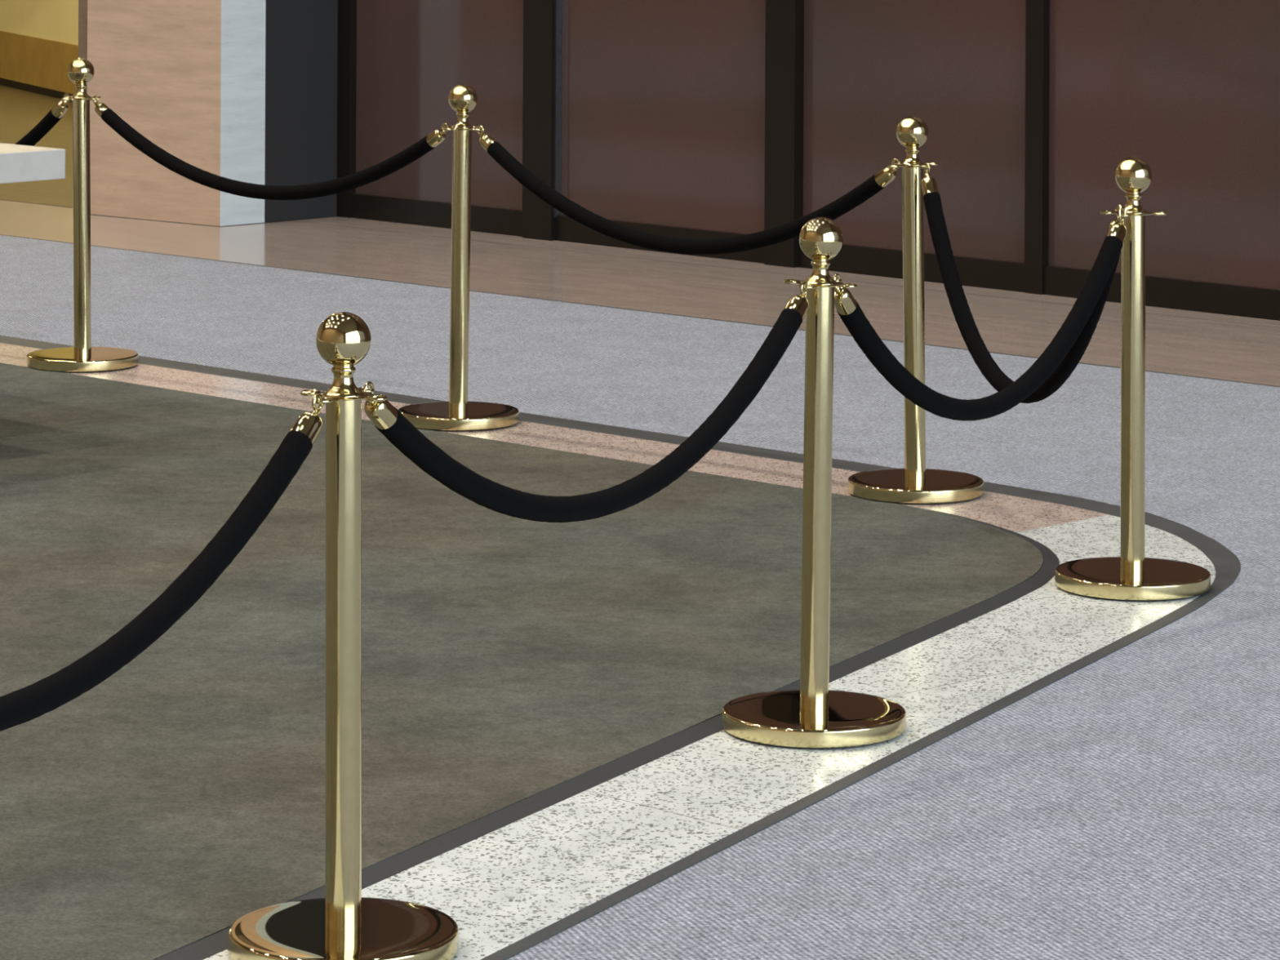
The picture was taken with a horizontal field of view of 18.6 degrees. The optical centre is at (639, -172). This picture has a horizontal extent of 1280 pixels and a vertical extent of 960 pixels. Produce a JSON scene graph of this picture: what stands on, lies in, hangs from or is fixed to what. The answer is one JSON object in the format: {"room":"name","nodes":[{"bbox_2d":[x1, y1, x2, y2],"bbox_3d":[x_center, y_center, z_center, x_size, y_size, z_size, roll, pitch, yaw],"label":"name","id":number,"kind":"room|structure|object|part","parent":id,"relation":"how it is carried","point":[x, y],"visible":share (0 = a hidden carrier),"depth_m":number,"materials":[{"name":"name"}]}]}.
{"room":"lobby","nodes":[
{"label":"lobby","id":0,"kind":"room"},
{"bbox_2d":[0,0,78,44],"bbox_3d":[-3.466,-0.250,23.064,0.200,3.606,7.600,0,0,-25],"label":"wall","id":1,"kind":"structure","parent":0,"point":[57,20],"depth_m":22.88,"materials":[{"name":"yellow paint"}]},
{"bbox_2d":[0,77,73,101],"bbox_3d":[-3.580,1.532,23.016,0.030,0.041,7.600,0,0,-25],"label":"trim","id":2,"kind":"structure","parent":1,"relation":"attached to","point":[24,86],"depth_m":22.94,"materials":[{"name":"brown metal"}]},
{"bbox_2d":[0,31,78,94],"bbox_3d":[-3.574,1.374,23.018,0.020,0.285,7.600,0,0,-25],"label":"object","id":3,"kind":"structure","parent":1,"relation":"attached to","point":[32,60],"depth_m":22.93,"materials":[{"name":"wood"}]},
{"bbox_2d":[87,0,266,226],"bbox_3d":[-1.839,-3.441,15.645,0.781,10.006,0.223,0,0,38],"label":"wall","id":4,"kind":"structure","parent":0,"point":[188,76],"depth_m":15.49,"materials":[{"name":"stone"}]},
{"bbox_2d":[78,0,87,93],"bbox_3d":[-2.209,-3.443,15.866,0.089,10.006,0.076,0,0,27],"label":"trim","id":5,"kind":"structure","parent":4,"relation":"attached to","point":[82,4],"depth_m":15.85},
{"bbox_2d":[264,0,337,222],"bbox_3d":[-1.585,-3.440,15.930,0.412,10.006,0.817,0,0,-43],"label":"wall","id":6,"kind":"structure","parent":0,"point":[301,36],"depth_m":15.62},
{"bbox_2d":[0,84,1279,386],"bbox_3d":[-2.326,1.706,9.684,31.400,0.294,21.400,0,0,43],"label":"floor","id":7,"kind":"structure","parent":0,"point":[1228,347],"depth_m":13.73,"materials":[{"name":"stone"}]},
{"bbox_2d":[0,235,1279,959],"bbox_3d":[-4.625,1.546,9.461,22.356,0.006,11.000,0,0,43],"label":"carpet","id":8,"kind":"object","parent":7,"relation":"on","point":[1126,806],"visible":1,"depth_m":7.33,"materials":[{"name":"grey carpet"}]},
{"bbox_2d":[0,335,1240,959],"bbox_3d":[-3.360,1.549,9.307,9.297,0.002,14.878,0,0,0],"label":"stone border","id":9,"kind":"object","parent":8,"relation":"on","point":[1227,566],"visible":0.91,"depth_m":8.08,"materials":[{"name":"grey stone"}]},
{"bbox_2d":[0,342,1215,959],"bbox_3d":[-3.392,1.548,9.216,9.233,0.001,14.699,0,0,0],"label":"terrazzo border","id":10,"kind":"object","parent":9,"relation":"on","point":[502,886],"visible":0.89,"depth_m":6.71,"materials":[{"name":"beige stone"}]},
{"bbox_2d":[26,57,137,372],"bbox_3d":[-1.613,1.111,11.317,0.328,0.888,0.328,0,0,43],"label":"stanchion","id":11,"kind":"object","parent":10,"relation":"on","point":[81,357],"visible":1,"depth_m":11.29,"materials":[{"name":"gold metal"}]},
{"bbox_2d":[14,93,69,146],"bbox_3d":[-2.188,0.931,11.847,1.447,0.327,0.041,0,0,43],"label":"rope","id":12,"kind":"object","parent":11,"relation":"hanging from","point":[55,115],"visible":0.77,"depth_m":11.41,"materials":[{"name":"black fabric"}]},
{"bbox_3d":[-2.188,0.954,11.847,1.359,0.283,0.040,0,0,43],"label":"velvet cord","id":13,"kind":"part","parent":12,"relation":"part of","materials":[{"name":"black fabric"}]},
{"bbox_3d":[-1.620,0.783,11.317,0.085,0.005,0.085,0,0,43],"label":"rope plate","id":14,"kind":"part","parent":11,"relation":"part of","materials":[{"name":"gold metal"}]},
{"bbox_2d":[227,311,458,959],"bbox_3d":[-0.410,1.117,5.429,0.320,0.888,0.320,0,0,28],"label":"stanchion","id":15,"kind":"object","parent":10,"relation":"on","point":[344,924],"visible":1,"depth_m":5.41,"materials":[{"name":"gold metal"}]},
{"bbox_2d":[0,393,323,731],"bbox_3d":[-0.777,0.936,4.746,0.040,0.321,1.440,0,0,28],"label":"rope","id":16,"kind":"object","parent":15,"relation":"hanging from","point":[30,702],"visible":1,"depth_m":5.06,"materials":[{"name":"black fabric"}]},
{"bbox_3d":[-0.412,0.789,5.429,0.085,0.005,0.085,0,0,28],"label":"rope plate","id":17,"kind":"part","parent":15,"relation":"part of","materials":[{"name":"gold metal"}]},
{"bbox_2d":[363,280,808,522],"bbox_3d":[-0.050,0.926,6.111,0.041,0.295,1.439,0,0,28],"label":"rope","id":18,"kind":"object","parent":15,"relation":"hanging from","point":[386,418],"visible":0.98,"depth_m":6.06,"materials":[{"name":"black fabric"}]},
{"bbox_2d":[398,84,519,431],"bbox_3d":[-0.476,1.117,10.266,0.320,0.888,0.320,0,0,43],"label":"stanchion","id":19,"kind":"object","parent":10,"relation":"on","point":[458,413],"visible":0.99,"depth_m":10.24,"materials":[{"name":"gold metal"}]},
{"bbox_2d":[93,95,448,199],"bbox_3d":[-1.044,0.899,10.791,1.454,0.251,0.041,0,0,42],"label":"rope","id":20,"kind":"object","parent":19,"relation":"hanging from","point":[403,158],"visible":1,"depth_m":10.76,"materials":[{"name":"black fabric"}]},
{"bbox_3d":[-0.467,0.789,10.266,0.085,0.005,0.085,1,0,43],"label":"rope plate","id":21,"kind":"part","parent":19,"relation":"part of","materials":[{"name":"gold metal"}]},
{"bbox_2d":[0,362,1059,959],"bbox_3d":[-3.554,1.546,8.991,8.907,0.001,14.259,0,0,0],"label":"inlay","id":22,"kind":"object","parent":10,"relation":"on","point":[205,948],"visible":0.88,"depth_m":6.49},
{"bbox_2d":[0,362,1043,959],"bbox_3d":[-3.570,1.545,8.988,8.877,0.001,14.253,0,0,0],"label":"floor","id":23,"kind":"structure","parent":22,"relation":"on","point":[507,660],"depth_m":7.59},
{"bbox_2d":[0,142,65,183],"bbox_3d":[-2.299,1.178,9.821,1.200,0.747,1.200,0,0,43],"label":"marble table","id":24,"kind":"object","parent":23,"relation":"on","point":[18,162],"visible":1,"depth_m":9.78,"materials":[{"name":"white stone"}]},
{"bbox_2d":[721,217,906,748],"bbox_3d":[0.305,1.121,6.794,0.320,0.888,0.320,0,0,28],"label":"stanchion","id":25,"kind":"object","parent":10,"relation":"on","point":[813,716],"visible":1,"depth_m":6.77,"materials":[{"name":"gold metal"}]},
{"bbox_3d":[0.314,0.793,6.794,0.085,0.005,0.085,1,0,28],"label":"rope plate","id":26,"kind":"part","parent":25,"relation":"part of","materials":[{"name":"gold metal"}]},
{"bbox_2d":[847,115,983,503],"bbox_3d":[0.652,1.123,9.208,0.320,0.888,0.320,0,0,-30],"label":"stanchion","id":27,"kind":"object","parent":10,"relation":"on","point":[914,483],"visible":0.99,"depth_m":9.18,"materials":[{"name":"gold metal"}]},
{"bbox_2d":[476,124,899,254],"bbox_3d":[0.094,0.920,9.742,1.428,0.281,0.042,0,0,43],"label":"rope","id":28,"kind":"object","parent":27,"relation":"hanging from","point":[879,180],"visible":0.96,"depth_m":9.72,"materials":[{"name":"black fabric"}]},
{"bbox_3d":[0.643,0.795,9.208,0.085,0.005,0.085,-1,0,-30],"label":"rope plate","id":29,"kind":"part","parent":27,"relation":"part of","materials":[{"name":"gold metal"}]},
{"bbox_2d":[1054,156,1210,600],"bbox_3d":[1.022,1.125,8.082,0.320,0.888,0.320,0,0,28],"label":"stanchion","id":30,"kind":"object","parent":10,"relation":"on","point":[1130,576],"visible":1,"depth_m":8.06,"materials":[{"name":"gold metal"}]},
{"bbox_2d":[832,209,1126,421],"bbox_3d":[0.666,0.952,7.438,0.040,0.339,1.362,0,0,29],"label":"rope","id":31,"kind":"object","parent":30,"relation":"hanging from","point":[849,310],"visible":0.99,"depth_m":7.42,"materials":[{"name":"black fabric"}]},
{"bbox_2d":[921,162,1122,403],"bbox_3d":[0.836,1.027,8.647,0.040,0.486,1.083,0,0,-18],"label":"rope","id":32,"kind":"object","parent":30,"relation":"hanging from","point":[989,369],"visible":0.68,"depth_m":8.87,"materials":[{"name":"black fabric"}]},
{"bbox_3d":[1.021,0.797,8.082,0.085,0.005,0.085,0,0,28],"label":"rope plate","id":33,"kind":"part","parent":30,"relation":"part of","materials":[{"name":"gold metal"}]},
{"bbox_2d":[0,234,1279,386],"bbox_3d":[-0.863,1.567,13.492,22.278,0.004,0.028,0,0,43],"label":"trim","id":34,"kind":"structure","parent":7,"relation":"on","point":[0,234],"depth_m":12.82,"materials":[{"name":"grey stone"}]},
{"bbox_2d":[336,0,1279,319],"bbox_3d":[5.466,-3.403,9.421,19.000,10.006,0.295,0,0,44],"label":"wall","id":35,"kind":"structure","parent":0,"point":[698,119],"depth_m":13.86,"materials":[{"name":"brown wood"}]},
{"bbox_3d":[-0.747,-3.434,15.387,0.749,9.990,0.734,0,0,0],"label":"panel","id":36,"kind":"part","parent":35,"relation":"part of","materials":[{"name":"brown wood"}]},
{"bbox_3d":[0.124,-3.429,14.534,0.809,9.990,0.793,0,0,0],"label":"panel","id":37,"kind":"part","parent":35,"relation":"part of","materials":[{"name":"brown wood"}]},
{"bbox_3d":[5.444,1.553,9.281,13.324,0.094,13.050,0,0,0],"label":"rail","id":38,"kind":"part","parent":35,"relation":"part of","materials":[{"name":"brown stone"}]},
{"bbox_3d":[0.994,-3.424,13.682,0.767,9.990,0.752,0,0,0],"label":"panel","id":39,"kind":"part","parent":35,"relation":"part of","materials":[{"name":"brown wood"}]},
{"bbox_3d":[1.842,-3.420,12.851,0.863,9.990,0.846,0,0,0],"label":"panel","id":40,"kind":"part","parent":35,"relation":"part of","materials":[{"name":"brown wood"}]}
]}

